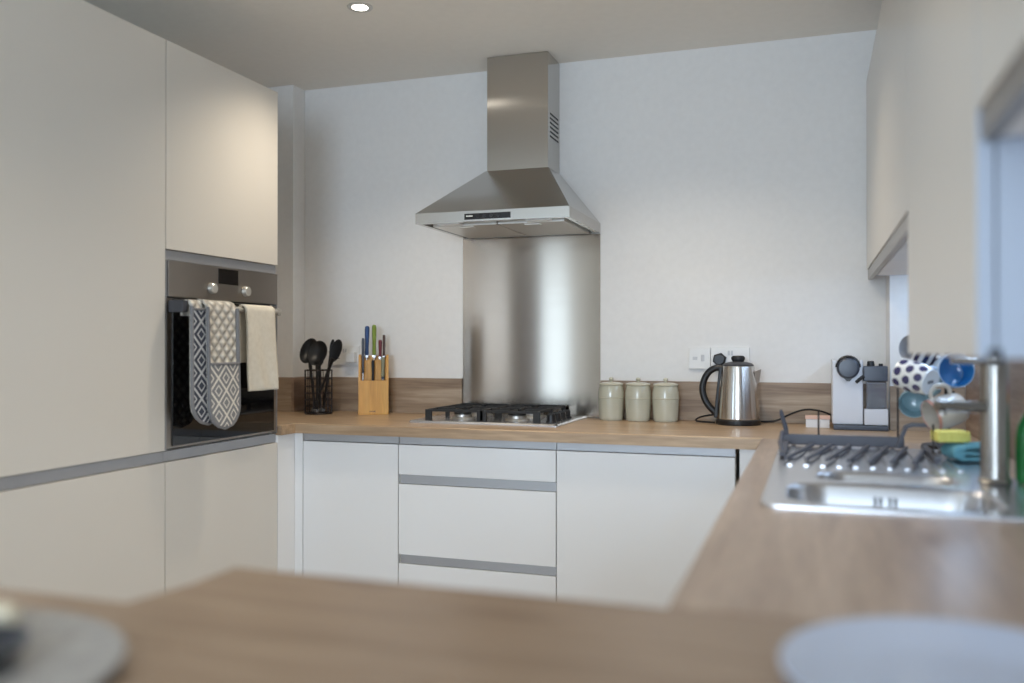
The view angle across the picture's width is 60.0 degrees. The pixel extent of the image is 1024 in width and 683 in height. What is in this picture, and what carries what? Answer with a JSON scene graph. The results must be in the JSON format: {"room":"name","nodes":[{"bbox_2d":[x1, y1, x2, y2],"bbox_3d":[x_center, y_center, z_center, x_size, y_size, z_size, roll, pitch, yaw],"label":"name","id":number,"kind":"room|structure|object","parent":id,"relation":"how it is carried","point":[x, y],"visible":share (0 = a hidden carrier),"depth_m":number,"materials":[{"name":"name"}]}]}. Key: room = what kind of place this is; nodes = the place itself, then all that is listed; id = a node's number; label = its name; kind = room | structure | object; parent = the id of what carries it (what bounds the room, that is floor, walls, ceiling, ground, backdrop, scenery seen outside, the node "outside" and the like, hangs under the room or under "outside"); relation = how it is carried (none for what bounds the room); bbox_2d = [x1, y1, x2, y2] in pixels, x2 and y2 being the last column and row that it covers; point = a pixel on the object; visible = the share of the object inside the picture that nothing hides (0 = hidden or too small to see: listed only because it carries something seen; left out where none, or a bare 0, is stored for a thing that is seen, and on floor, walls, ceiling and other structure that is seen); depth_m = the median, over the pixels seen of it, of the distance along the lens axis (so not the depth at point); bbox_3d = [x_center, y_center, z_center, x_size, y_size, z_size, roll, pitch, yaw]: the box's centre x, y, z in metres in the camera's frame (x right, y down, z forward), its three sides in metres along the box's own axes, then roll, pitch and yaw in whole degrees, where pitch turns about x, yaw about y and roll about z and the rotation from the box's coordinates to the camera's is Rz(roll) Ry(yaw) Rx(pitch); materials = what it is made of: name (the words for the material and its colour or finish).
{"room":"kitchen","nodes":[
{"label":"kitchen","id":0,"kind":"room"},
{"bbox_2d":[83,0,881,89],"bbox_3d":[-0.875,-1.216,0.478,3.160,0.100,6.930,0,0,19],"label":"ceiling","id":1,"kind":"structure","parent":0,"point":[304,44],"depth_m":3.26,"materials":[{"name":"white paint"}]},
{"bbox_2d":[347,2,372,12],"bbox_3d":[-0.524,-1.151,3.058,0.090,0.003,0.090,0,0,19],"label":"recessed light","id":2,"kind":"object","parent":1,"relation":"in","point":[361,7],"visible":1,"depth_m":3.05,"materials":[{"name":"grey plastic"}]},
{"bbox_2d":[305,30,885,417],"bbox_3d":[0.226,0.036,3.705,3.160,2.370,0.100,0,0,19],"label":"wall","id":3,"kind":"structure","parent":0,"point":[725,187],"depth_m":3.53,"materials":[{"name":"paint"}]},
{"bbox_2d":[277,377,290,411],"bbox_3d":[-1.093,0.236,3.988,0.240,0.152,0.015,0,0,19],"label":"trim","id":4,"kind":"structure","parent":3,"relation":"attached to","point":[284,391],"depth_m":3.95,"materials":[{"name":"brown wood"}]},
{"bbox_2d":[268,85,304,376],"bbox_3d":[-1.084,0.038,4.045,0.259,2.369,0.097,0,0,19],"label":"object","id":5,"kind":"structure","parent":3,"relation":"attached to","point":[290,267],"depth_m":3.98,"materials":[{"name":"paint"}]},
{"bbox_2d":[291,377,303,411],"bbox_3d":[-0.959,0.236,3.986,0.015,0.152,0.098,0,0,19],"label":"trim","id":6,"kind":"structure","parent":3,"relation":"attached to","point":[297,383],"depth_m":3.96,"materials":[{"name":"brown wood"}]},
{"bbox_2d":[332,346,359,364],"bbox_3d":[-0.748,0.062,3.976,0.146,0.086,0.012,0,0,19],"label":"wall socket","id":7,"kind":"object","parent":3,"relation":"attached to","point":[341,360],"visible":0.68,"depth_m":3.97,"materials":[{"name":"white plastic"}]},
{"bbox_2d":[345,352,356,362],"bbox_3d":[-0.717,0.070,3.947,0.048,0.047,0.028,0,0,19],"label":"plug","id":8,"kind":"object","parent":7,"relation":"attached to","point":[350,357],"visible":1,"depth_m":3.94,"materials":[{"name":"white plastic"}]},
{"bbox_2d":[306,377,462,413],"bbox_3d":[-0.580,0.235,3.916,0.776,0.152,0.015,0,0,19],"label":"trim","id":9,"kind":"structure","parent":3,"relation":"attached to","point":[406,395],"depth_m":3.87,"materials":[{"name":"brown wood"}]},
{"bbox_2d":[415,51,599,238],"bbox_3d":[-0.003,-0.790,3.474,0.600,0.716,0.488,0,0,19],"label":"hood","id":10,"kind":"object","parent":3,"relation":"attached to","point":[522,191],"visible":1,"depth_m":3.52,"materials":[{"name":"silver metal"}]},
{"bbox_2d":[463,233,600,417],"bbox_3d":[0.075,-0.064,3.700,0.600,0.748,0.006,0,0,19],"label":"backsplash","id":11,"kind":"structure","parent":3,"relation":"attached to","point":[532,304],"depth_m":3.69,"materials":[{"name":"silver metal"}]},
{"bbox_2d":[689,348,710,368],"bbox_3d":[0.734,0.066,3.472,0.083,0.084,0.012,0,0,19],"label":"wall switch","id":12,"kind":"object","parent":3,"relation":"attached to","point":[699,358],"visible":0.94,"depth_m":3.47,"materials":[{"name":"white plastic"}]},
{"bbox_2d":[711,348,749,365],"bbox_3d":[0.845,0.065,3.434,0.146,0.084,0.012,0,0,19],"label":"wall socket","id":13,"kind":"object","parent":3,"relation":"attached to","point":[728,352],"visible":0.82,"depth_m":3.43,"materials":[{"name":"white plastic"}]},
{"bbox_2d":[713,353,726,364],"bbox_3d":[0.802,0.069,3.431,0.052,0.051,0.026,0,0,19],"label":"plug","id":14,"kind":"object","parent":13,"relation":"attached to","point":[720,359],"visible":0.88,"depth_m":3.42,"materials":[{"name":"black plastic"}]},
{"bbox_2d":[600,380,865,423],"bbox_3d":[0.865,0.233,3.425,1.068,0.152,0.015,0,0,19],"label":"backsplash","id":15,"kind":"structure","parent":3,"relation":"attached to","point":[774,397],"depth_m":3.37,"materials":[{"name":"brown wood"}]},
{"bbox_2d":[886,275,965,429],"bbox_3d":[1.462,0.033,3.133,0.249,2.369,0.184,0,0,19],"label":"trim","id":16,"kind":"structure","parent":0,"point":[896,285],"depth_m":3.08,"materials":[{"name":"paint"}]},
{"bbox_3d":[-0.875,1.254,0.465,3.160,0.100,6.930,0,0,19],"label":"floor","id":17,"kind":"structure","parent":0,"visible":0},
{"bbox_2d":[0,0,165,602],"bbox_3d":[-1.429,0.145,2.521,0.579,2.140,0.598,0,0,19],"label":"tall cabinet","id":18,"kind":"object","parent":17,"relation":"on","point":[83,86],"visible":0.96,"depth_m":2.40,"materials":[{"name":"white laminate"}]},
{"bbox_2d":[160,40,277,591],"bbox_3d":[-1.236,0.148,3.088,0.579,2.140,0.599,0,0,19],"label":"tall cabinet","id":19,"kind":"object","parent":17,"relation":"on","point":[221,124],"visible":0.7,"depth_m":2.96,"materials":[{"name":"white laminate"}]},
{"bbox_2d":[167,260,281,448],"bbox_3d":[-1.183,0.043,3.070,0.581,0.582,0.584,0,0,19],"label":"oven","id":20,"kind":"object","parent":19,"relation":"in","point":[192,281],"visible":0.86,"depth_m":2.87,"materials":[{"name":"grey glass"}]},
{"bbox_2d":[180,299,240,429],"bbox_3d":[-0.956,0.075,2.825,0.077,0.415,0.223,0,0,19],"label":"glove","id":21,"kind":"object","parent":20,"relation":"hanging from","point":[214,326],"visible":1,"depth_m":2.80,"materials":[{"name":"white fabric"}]},
{"bbox_2d":[238,304,278,390],"bbox_3d":[-0.887,0.022,3.073,0.046,0.296,0.217,0,0,19],"label":"tea towel","id":22,"kind":"object","parent":20,"relation":"hanging from","point":[258,347],"visible":0.97,"depth_m":3.06,"materials":[{"name":"beige fabric"}]},
{"bbox_2d":[275,433,304,573],"bbox_3d":[-0.837,0.783,3.336,0.054,0.871,0.131,0,0,19],"label":"post","id":23,"kind":"object","parent":17,"relation":"on","point":[289,446],"visible":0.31,"depth_m":3.36,"materials":[{"name":"white paint"}]},
{"bbox_2d":[303,433,400,582],"bbox_3d":[-0.515,0.784,3.573,0.399,0.871,0.560,0,0,19],"label":"base cabinet","id":24,"kind":"object","parent":17,"relation":"on","point":[351,483],"visible":0.44,"depth_m":3.31,"materials":[{"name":"white"}]},
{"bbox_2d":[0,567,820,682],"bbox_3d":[-0.142,0.750,0.745,1.748,0.910,0.666,0,0,19],"label":"breakfast bar","id":25,"kind":"object","parent":17,"relation":"on","point":[234,625],"visible":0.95,"depth_m":0.89,"materials":[{"name":"brown wood"}]},
{"bbox_2d":[0,609,126,682],"bbox_3d":[-0.530,0.287,0.744,0.380,0.015,0.380,0,0,19],"label":"plate","id":26,"kind":"object","parent":25,"relation":"on","point":[62,647],"visible":0.85,"depth_m":0.82,"materials":[{"name":"white ceramic"}]},
{"bbox_2d":[0,601,19,625],"bbox_3d":[-0.512,0.272,0.878,0.044,0.026,0.044,0,0,19],"label":"ramekin","id":27,"kind":"object","parent":26,"relation":"on","point":[9,612],"visible":0.84,"depth_m":0.87,"materials":[{"name":"beige ceramic"}]},
{"bbox_2d":[0,625,30,665],"bbox_3d":[-0.486,0.278,0.780,0.112,0.023,0.112,0,0,19],"label":"bowl","id":28,"kind":"object","parent":26,"relation":"on","point":[13,639],"visible":1,"depth_m":0.81,"materials":[{"name":"grey ceramic"}]},
{"bbox_2d":[779,616,1023,682],"bbox_3d":[0.384,0.285,0.739,0.310,0.019,0.310,0,0,19],"label":"plate","id":29,"kind":"object","parent":25,"relation":"on","point":[883,649],"visible":1,"depth_m":0.82,"materials":[{"name":"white ceramic"}]},
{"bbox_2d":[399,437,557,597],"bbox_3d":[-0.042,0.784,3.412,0.599,0.871,0.560,0,0,19],"label":"drawer unit","id":30,"kind":"object","parent":17,"relation":"on","point":[481,515],"visible":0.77,"depth_m":3.14,"materials":[{"name":"white"}]},
{"bbox_2d":[557,443,739,607],"bbox_3d":[0.526,0.783,3.218,0.599,0.871,0.560,0,0,19],"label":"base cabinet","id":31,"kind":"object","parent":17,"relation":"on","point":[633,521],"visible":0.48,"depth_m":2.96,"materials":[{"name":"white"}]},
{"bbox_2d":[276,410,979,449],"bbox_3d":[0.097,0.328,3.323,2.954,0.038,0.698,0,0,19],"label":"countertop","id":32,"kind":"structure","parent":31,"relation":"on","point":[681,433],"depth_m":3.14,"materials":[{"name":"brown wood"}]},
{"bbox_2d":[304,369,332,414],"bbox_3d":[-0.833,0.216,3.821,0.122,0.190,0.122,0,0,19],"label":"utensil caddy","id":33,"kind":"object","parent":32,"relation":"on","point":[307,370],"visible":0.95,"depth_m":3.79,"materials":[{"name":"grey metal"}]},
{"bbox_2d":[300,338,315,411],"bbox_3d":[-0.873,0.145,3.833,0.082,0.319,0.049,0,0,19],"label":"ladle","id":34,"kind":"object","parent":33,"relation":"in","point":[305,347],"visible":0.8,"depth_m":3.83,"materials":[{"name":"black plastic"}]},
{"bbox_2d":[307,341,326,412],"bbox_3d":[-0.829,0.150,3.790,0.089,0.307,0.050,0,0,19],"label":"serving spoon","id":35,"kind":"object","parent":33,"relation":"in","point":[317,352],"visible":1,"depth_m":3.79,"materials":[{"name":"black plastic"}]},
{"bbox_2d":[318,361,323,410],"bbox_3d":[-0.840,0.170,3.862,0.042,0.268,0.026,0,0,42],"label":"slotted spoon","id":36,"kind":"object","parent":33,"relation":"in","point":[319,384],"visible":0.33,"depth_m":3.85,"materials":[{"name":"black plastic"}]},
{"bbox_2d":[311,339,341,411],"bbox_3d":[-0.800,0.149,3.821,0.156,0.316,0.031,0,0,19],"label":"spoon","id":37,"kind":"object","parent":33,"relation":"in","point":[336,348],"visible":0.84,"depth_m":3.81,"materials":[{"name":"black plastic"}]},
{"bbox_2d":[321,339,333,411],"bbox_3d":[-0.797,0.147,3.843,0.062,0.315,0.033,0,0,19],"label":"turner","id":38,"kind":"object","parent":33,"relation":"in","point":[323,409],"visible":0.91,"depth_m":3.83,"materials":[{"name":"black plastic"}]},
{"bbox_2d":[358,354,388,414],"bbox_3d":[-0.594,0.184,3.811,0.127,0.255,0.096,0,0,-8],"label":"knife block","id":39,"kind":"object","parent":32,"relation":"on","point":[373,396],"visible":1,"depth_m":3.77,"materials":[{"name":"brown wood"}]},
{"bbox_2d":[361,338,364,373],"bbox_3d":[-0.635,0.139,3.783,0.013,0.308,0.023,0,0,-8],"label":"knife","id":40,"kind":"object","parent":39,"relation":"in","point":[363,341],"visible":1,"depth_m":3.77,"materials":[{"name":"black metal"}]},
{"bbox_2d":[365,326,369,359],"bbox_3d":[-0.625,0.113,3.828,0.021,0.360,0.023,0,0,-8],"label":"knife","id":41,"kind":"object","parent":39,"relation":"in","point":[367,329],"visible":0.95,"depth_m":3.82,"materials":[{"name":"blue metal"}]},
{"bbox_2d":[371,360,374,380],"bbox_3d":[-0.594,0.186,3.789,0.014,0.214,0.023,0,0,-7],"label":"knife","id":42,"kind":"object","parent":39,"relation":"in","point":[372,361],"visible":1,"depth_m":3.78,"materials":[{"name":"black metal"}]},
{"bbox_2d":[372,325,375,357],"bbox_3d":[-0.595,0.111,3.832,0.019,0.365,0.023,0,0,-8],"label":"knife","id":43,"kind":"object","parent":39,"relation":"in","point":[373,326],"visible":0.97,"depth_m":3.83,"materials":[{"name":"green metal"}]},
{"bbox_2d":[378,340,381,358],"bbox_3d":[-0.570,0.143,3.836,0.016,0.300,0.023,0,0,-7],"label":"knife","id":44,"kind":"object","parent":39,"relation":"in","point":[379,341],"visible":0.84,"depth_m":3.83,"materials":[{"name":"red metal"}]},
{"bbox_2d":[381,357,384,378],"bbox_3d":[-0.552,0.179,3.794,0.017,0.228,0.023,0,0,-8],"label":"knife","id":45,"kind":"object","parent":39,"relation":"in","point":[382,358],"visible":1,"depth_m":3.79,"materials":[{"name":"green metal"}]},
{"bbox_2d":[382,335,385,356],"bbox_3d":[-0.554,0.133,3.838,0.013,0.322,0.023,0,0,-8],"label":"knife","id":46,"kind":"object","parent":39,"relation":"in","point":[383,337],"visible":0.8,"depth_m":3.83,"materials":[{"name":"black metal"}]},
{"bbox_2d":[409,403,586,426],"bbox_3d":[-0.045,0.299,3.496,0.594,0.081,0.443,0,0,19],"label":"gas hob","id":47,"kind":"object","parent":32,"relation":"in","point":[481,413],"visible":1,"depth_m":3.40,"materials":[{"name":"silver metal"}]},
{"bbox_2d":[598,377,624,420],"bbox_3d":[0.393,0.225,3.512,0.105,0.168,0.105,0,0,19],"label":"canister","id":48,"kind":"object","parent":32,"relation":"on","point":[611,397],"visible":1,"depth_m":3.47,"materials":[{"name":"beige ceramic"}]},
{"bbox_2d":[625,378,650,420],"bbox_3d":[0.494,0.225,3.474,0.105,0.168,0.105,0,0,19],"label":"canister","id":49,"kind":"object","parent":32,"relation":"on","point":[637,394],"visible":1,"depth_m":3.43,"materials":[{"name":"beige ceramic"}]},
{"bbox_2d":[652,378,678,421],"bbox_3d":[0.595,0.225,3.436,0.105,0.168,0.105,0,0,19],"label":"canister","id":50,"kind":"object","parent":32,"relation":"on","point":[665,395],"visible":1,"depth_m":3.39,"materials":[{"name":"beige ceramic"}]},
{"bbox_2d":[695,356,760,425],"bbox_3d":[0.817,0.180,3.341,0.163,0.256,0.246,0,0,-39],"label":"kettle","id":51,"kind":"object","parent":32,"relation":"on","point":[737,398],"visible":1,"depth_m":3.26,"materials":[{"name":"silver metal"}]},
{"bbox_2d":[805,415,829,427],"bbox_3d":[1.098,0.287,3.187,0.084,0.042,0.049,0,0,19],"label":"carton","id":52,"kind":"object","parent":32,"relation":"on","point":[811,420],"visible":1,"depth_m":3.17,"materials":[{"name":"white cardboard"}]},
{"bbox_2d":[761,355,888,430],"bbox_3d":[1.112,0.178,3.204,0.441,0.260,0.232,0,0,19],"label":"coffee machine","id":53,"kind":"object","parent":32,"relation":"on","point":[848,373],"visible":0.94,"depth_m":3.07,"materials":[{"name":"grey plastic"}]},
{"bbox_2d":[890,386,965,430],"bbox_3d":[1.422,0.231,3.040,0.235,0.152,0.015,0,0,19],"label":"trim","id":54,"kind":"structure","parent":32,"relation":"on","point":[903,419],"depth_m":3.06,"materials":[{"name":"brown wood"}]},
{"bbox_2d":[740,449,755,477],"bbox_3d":[0.776,0.781,2.846,0.088,0.871,0.020,0,0,19],"label":"filler panel","id":55,"kind":"object","parent":17,"relation":"on","point":[746,455],"visible":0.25,"depth_m":2.85,"materials":[{"name":"white paint"}]},
{"bbox_3d":[0.801,0.775,1.792,0.633,0.872,1.920,0,0,19],"label":"base cabinet","id":56,"kind":"object","parent":17,"relation":"on","visible":0},
{"bbox_2d":[668,438,1023,629],"bbox_3d":[0.792,0.320,1.798,0.655,0.038,1.921,0,0,19],"label":"countertop","id":57,"kind":"structure","parent":56,"relation":"on","point":[756,560],"depth_m":1.17,"materials":[{"name":"brown wood"}]},
{"bbox_2d":[760,445,1023,521],"bbox_3d":[0.851,0.372,2.015,0.502,0.159,1.032,0,0,19],"label":"sink","id":58,"kind":"object","parent":57,"relation":"in","point":[949,487],"visible":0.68,"depth_m":1.83,"materials":[{"name":"silver metal"}]},
{"bbox_2d":[778,388,941,464],"bbox_3d":[0.908,0.198,2.307,0.420,0.190,0.400,0,0,19],"label":"drying rack","id":59,"kind":"object","parent":58,"relation":"on","point":[828,441],"visible":0.98,"depth_m":2.44,"materials":[{"name":"grey plastic"}]},
{"bbox_2d":[941,442,979,461],"bbox_3d":[1.127,0.273,2.195,0.102,0.042,0.093,0,0,2],"label":"dishcloth","id":60,"kind":"object","parent":58,"relation":"on","point":[964,452],"visible":0.73,"depth_m":2.16,"materials":[{"name":"teal fabric"}]},
{"bbox_2d":[931,429,969,442],"bbox_3d":[1.095,0.236,2.216,0.078,0.028,0.058,0,0,7],"label":"sponge","id":61,"kind":"object","parent":60,"relation":"on","point":[939,435],"visible":0.98,"depth_m":2.19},
{"bbox_2d":[920,388,954,449],"bbox_3d":[1.234,0.134,2.516,0.140,0.340,0.140,0,0,-4],"label":"mug tree","id":62,"kind":"object","parent":57,"relation":"on","point":[929,444],"visible":0.2,"depth_m":2.51,"materials":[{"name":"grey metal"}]},
{"bbox_2d":[899,335,910,358],"bbox_3d":[1.189,0.030,2.590,0.083,0.097,0.084,0,0,-18],"label":"mug","id":63,"kind":"object","parent":62,"relation":"hanging from","point":[903,346],"visible":0.09,"depth_m":2.62,"materials":[{"name":"grey ceramic"}]},
{"bbox_2d":[891,358,938,394],"bbox_3d":[1.088,0.093,2.371,0.118,0.097,0.105,0,0,-36],"label":"mug","id":64,"kind":"object","parent":62,"relation":"hanging from","point":[908,375],"visible":0.97,"depth_m":2.33,"materials":[{"name":"ceramic"}]},
{"bbox_2d":[899,389,940,417],"bbox_3d":[1.134,0.168,2.465,0.107,0.083,0.094,0,0,30],"label":"mug","id":65,"kind":"object","parent":62,"relation":"hanging from","point":[909,402],"visible":0.6,"depth_m":2.50,"materials":[{"name":"teal ceramic"}]},
{"bbox_2d":[909,353,939,365],"bbox_3d":[1.169,0.040,2.506,0.071,0.100,0.100,0,0,-4],"label":"mug","id":66,"kind":"object","parent":62,"relation":"hanging from","point":[926,359],"visible":0.33,"depth_m":2.48,"materials":[{"name":"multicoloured ceramic"}]},
{"bbox_2d":[921,383,969,429],"bbox_3d":[1.138,0.173,2.331,0.107,0.130,0.088,0,0,-1],"label":"mug","id":67,"kind":"object","parent":62,"relation":"hanging from","point":[951,419],"visible":0.78,"depth_m":2.32,"materials":[{"name":"beige ceramic"}]},
{"bbox_2d":[931,356,974,388],"bbox_3d":[1.172,0.080,2.405,0.128,0.097,0.095,0,0,8],"label":"mug","id":68,"kind":"object","parent":62,"relation":"hanging from","point":[955,376],"visible":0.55,"depth_m":2.43,"materials":[{"name":"blue ceramic"}]},
{"bbox_2d":[933,358,1012,484],"bbox_3d":[0.953,0.151,1.845,0.171,0.287,0.066,0,0,-4],"label":"mixer tap","id":69,"kind":"object","parent":57,"relation":"on","point":[993,406],"visible":0.8,"depth_m":1.83,"materials":[{"name":"silver metal"}]},
{"bbox_2d":[966,357,1023,459],"bbox_3d":[1.381,0.164,2.529,0.015,0.280,0.979,0,0,19],"label":"trim","id":70,"kind":"structure","parent":57,"relation":"on","point":[1016,364],"depth_m":2.29,"materials":[{"name":"brown wood"}]},
{"bbox_2d":[1015,414,1023,484],"bbox_3d":[1.079,0.185,1.834,0.068,0.219,0.051,0,0,19],"label":"bottle","id":71,"kind":"object","parent":57,"relation":"on","point":[1019,438],"visible":1,"depth_m":1.83,"materials":[{"name":"green plastic"}]},
{"bbox_3d":[0.574,0.016,-0.021,0.100,2.370,6.930,0,0,19],"label":"wall","id":72,"kind":"structure","parent":0,"visible":0},
{"bbox_2d":[866,0,907,279],"bbox_3d":[1.215,-0.599,2.515,0.313,0.733,1.512,0,0,19],"label":"upper cabinet","id":73,"kind":"object","parent":72,"relation":"attached to","point":[887,78],"visible":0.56,"depth_m":2.38,"materials":[{"name":"laminate"}]},
{"bbox_2d":[907,0,1023,360],"bbox_3d":[0.838,-0.473,1.405,0.313,0.996,0.824,0,0,19],"label":"upper cabinet","id":74,"kind":"object","parent":72,"relation":"attached to","point":[966,192],"visible":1,"depth_m":1.20,"materials":[{"name":"cream painted wood"},{"name":"grey metal"}]},
{"bbox_2d":[977,0,1023,140],"bbox_3d":[0.582,-0.609,0.653,0.313,0.733,0.766,0,0,19],"label":"upper cabinet","id":75,"kind":"object","parent":72,"relation":"attached to","point":[1000,23],"visible":1,"depth_m":0.95,"materials":[{"name":"painted wood"},{"name":"steel"}]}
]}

